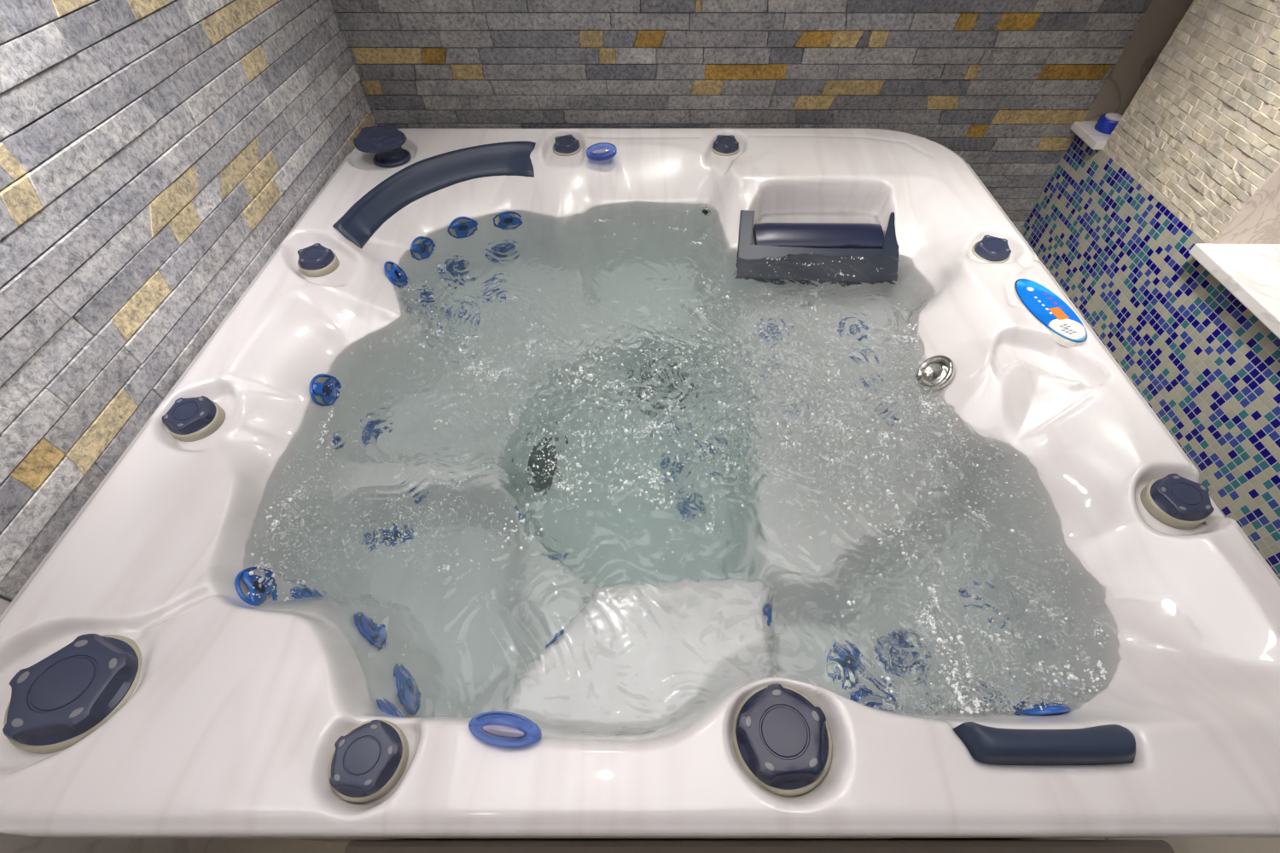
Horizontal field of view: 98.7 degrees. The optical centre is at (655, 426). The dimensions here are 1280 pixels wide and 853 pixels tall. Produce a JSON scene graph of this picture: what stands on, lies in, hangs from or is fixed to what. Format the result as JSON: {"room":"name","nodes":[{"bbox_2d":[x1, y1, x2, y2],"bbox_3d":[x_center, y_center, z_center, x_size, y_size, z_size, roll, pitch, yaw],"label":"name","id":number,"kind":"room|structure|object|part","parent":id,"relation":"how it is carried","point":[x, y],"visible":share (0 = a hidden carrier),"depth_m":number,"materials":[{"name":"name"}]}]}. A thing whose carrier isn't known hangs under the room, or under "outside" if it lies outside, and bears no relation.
{"room":"hot tub room","nodes":[
{"label":"hot tub room","id":0,"kind":"room"},
{"bbox_2d":[0,598,221,852],"bbox_3d":[-1.206,0.644,-0.179,0.108,3.120,1.972,0,51,0],"label":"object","id":1,"kind":"structure","parent":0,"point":[8,843],"depth_m":1.14,"materials":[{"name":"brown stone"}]},
{"bbox_2d":[0,0,377,600],"bbox_3d":[-1.143,-0.905,1.071,0.013,3.120,2.005,0,51,0],"label":"wall","id":2,"kind":"structure","parent":0,"point":[156,155],"depth_m":1.18,"materials":[{"name":"stone"}]},
{"bbox_2d":[330,0,1151,232],"bbox_3d":[0.301,-1.681,1.697,2.882,3.120,0.013,0,51,0],"label":"wall","id":3,"kind":"structure","parent":0,"point":[1003,85],"depth_m":2.08,"materials":[{"name":"stone"}]},
{"bbox_2d":[216,837,1279,852],"bbox_3d":[0.400,0.862,1.649,4.000,0.001,4.130,0,51,0],"label":"floor","id":4,"kind":"structure","parent":0,"point":[1178,845],"depth_m":1.45,"materials":[{"name":"tile"}]},
{"bbox_2d":[0,123,1279,842],"bbox_3d":[-0.003,-0.044,1.762,2.238,0.963,2.209,0,51,0],"label":"hot tub","id":5,"kind":"object","parent":4,"relation":"on","point":[145,693],"visible":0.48,"depth_m":0.95,"materials":[{"name":"plastic"}]},
{"bbox_3d":[-0.928,0.413,0.872,0.164,0.037,0.164,-20,54,-23],"label":"control knob","id":6,"kind":"part","parent":5,"relation":"part of","materials":[{"name":"blue plastic"}]},
{"bbox_3d":[-1.050,-0.026,1.241,0.100,0.031,0.100,24,58,13],"label":"control knob","id":7,"kind":"part","parent":5,"relation":"part of","materials":[{"name":"blue plastic"}]},
{"bbox_3d":[-1.004,-0.500,1.623,0.100,0.031,0.100,-18,59,-15],"label":"control knob","id":8,"kind":"part","parent":5,"relation":"part of","materials":[{"name":"blue plastic"}]},
{"bbox_3d":[-0.432,0.494,0.819,0.100,0.031,0.100,-5,51,-12],"label":"control knob","id":9,"kind":"part","parent":5,"relation":"part of","materials":[{"name":"blue plastic"}]},
{"bbox_3d":[-0.336,-1.065,2.074,0.100,0.031,0.100,0,57,0],"label":"control knob","id":10,"kind":"part","parent":5,"relation":"part of","materials":[{"name":"blue plastic"}]},
{"bbox_2d":[242,200,1122,735],"bbox_3d":[0.002,0.034,1.710,1.804,0.631,1.760,0,51,0],"label":"water","id":11,"kind":"object","parent":5,"relation":"in","point":[611,644],"visible":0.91,"depth_m":1.22,"materials":[{"name":"clear liquid"}]},
{"bbox_2d":[247,210,1110,714],"bbox_3d":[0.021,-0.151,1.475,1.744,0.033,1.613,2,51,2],"label":"bubbles","id":12,"kind":"object","parent":11,"relation":"on","point":[1099,664],"visible":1,"depth_m":1.29,"materials":[{"name":"white liquid"}]},
{"bbox_3d":[0.266,-1.065,2.074,0.100,0.031,0.100,34,63,20],"label":"control knob","id":13,"kind":"part","parent":5,"relation":"part of","materials":[{"name":"blue plastic"}]},
{"bbox_3d":[0.196,0.472,0.843,0.143,0.037,0.143,-4,48,-1],"label":"control knob","id":14,"kind":"part","parent":5,"relation":"part of","materials":[{"name":"blue plastic"}]},
{"bbox_3d":[0.552,-0.592,1.828,0.588,0.121,0.288,0,51,0],"label":"niche headrest frame","id":15,"kind":"part","parent":5,"relation":"part of","materials":[{"name":"blue plastic"}]},
{"bbox_3d":[1.014,-0.534,1.651,0.100,0.031,0.100,-26,59,-13],"label":"control knob","id":16,"kind":"part","parent":5,"relation":"part of","materials":[{"name":"blue plastic"}]},
{"bbox_3d":[1.030,-0.301,1.445,0.104,0.020,0.266,-10,51,-2],"label":"control panel","id":17,"kind":"part","parent":5,"relation":"part of","materials":[{"name":"blue plastic"}]},
{"bbox_2d":[1059,324,1076,334],"bbox_3d":[1.034,-0.244,1.381,0.029,0.001,0.036,-10,51,-2],"label":"print","id":18,"kind":"object","parent":5,"relation":"on","point":[1066,328],"depth_m":1.38},
{"bbox_3d":[1.058,0.143,1.105,0.100,0.031,0.100,-18,54,-5],"label":"control knob","id":19,"kind":"part","parent":5,"relation":"part of","materials":[{"name":"blue plastic"}]},
{"bbox_2d":[344,840,1174,852],"bbox_3d":[0.220,1.154,1.183,1.760,0.360,0.410,0,51,0],"label":"step","id":20,"kind":"structure","parent":4,"relation":"on","point":[354,846],"depth_m":1.16,"materials":[{"name":"beige"}]},
{"bbox_2d":[1083,0,1193,121],"bbox_3d":[1.912,-1.874,1.349,0.340,2.336,0.228,0,51,0],"label":"wall niche","id":21,"kind":"object","parent":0,"point":[1155,28],"visible":0.1,"depth_m":2.07,"materials":[{"name":"beige stone"}]},
{"bbox_2d":[1019,133,1279,579],"bbox_3d":[1.792,0.573,1.347,0.100,0.834,4.000,0,51,0],"label":"wall","id":22,"kind":"structure","parent":0,"point":[1205,364],"depth_m":1.85,"materials":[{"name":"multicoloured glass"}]},
{"bbox_2d":[1070,121,1110,150],"bbox_3d":[1.875,-1.164,2.194,0.335,0.030,0.193,0,51,0],"label":"trim","id":23,"kind":"structure","parent":22,"relation":"on","point":[1086,130],"depth_m":2.17,"materials":[{"name":"white stone"}]},
{"bbox_2d":[1094,112,1122,134],"bbox_3d":[1.797,-1.197,2.167,0.092,0.054,0.092,0,51,0],"label":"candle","id":24,"kind":"object","parent":23,"relation":"on","point":[1107,123],"visible":0.75,"depth_m":2.15,"materials":[{"name":"blue wax"}]},
{"bbox_2d":[1102,0,1279,244],"bbox_3d":[1.918,-1.542,1.050,0.348,2.286,0.666,0,51,0],"label":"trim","id":25,"kind":"structure","parent":22,"relation":"attached to","point":[1258,221],"depth_m":1.68,"materials":[{"name":"beige stone"}]},
{"bbox_2d":[1188,243,1279,339],"bbox_3d":[2.019,0.653,0.755,0.645,0.035,3.132,0,51,0],"label":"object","id":26,"kind":"structure","parent":22,"relation":"attached to","point":[1250,272],"depth_m":1.63,"materials":[{"name":"white stone"}]},
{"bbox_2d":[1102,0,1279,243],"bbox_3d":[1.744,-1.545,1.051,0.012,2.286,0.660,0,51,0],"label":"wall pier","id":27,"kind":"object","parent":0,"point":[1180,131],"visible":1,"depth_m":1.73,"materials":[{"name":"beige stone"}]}
]}

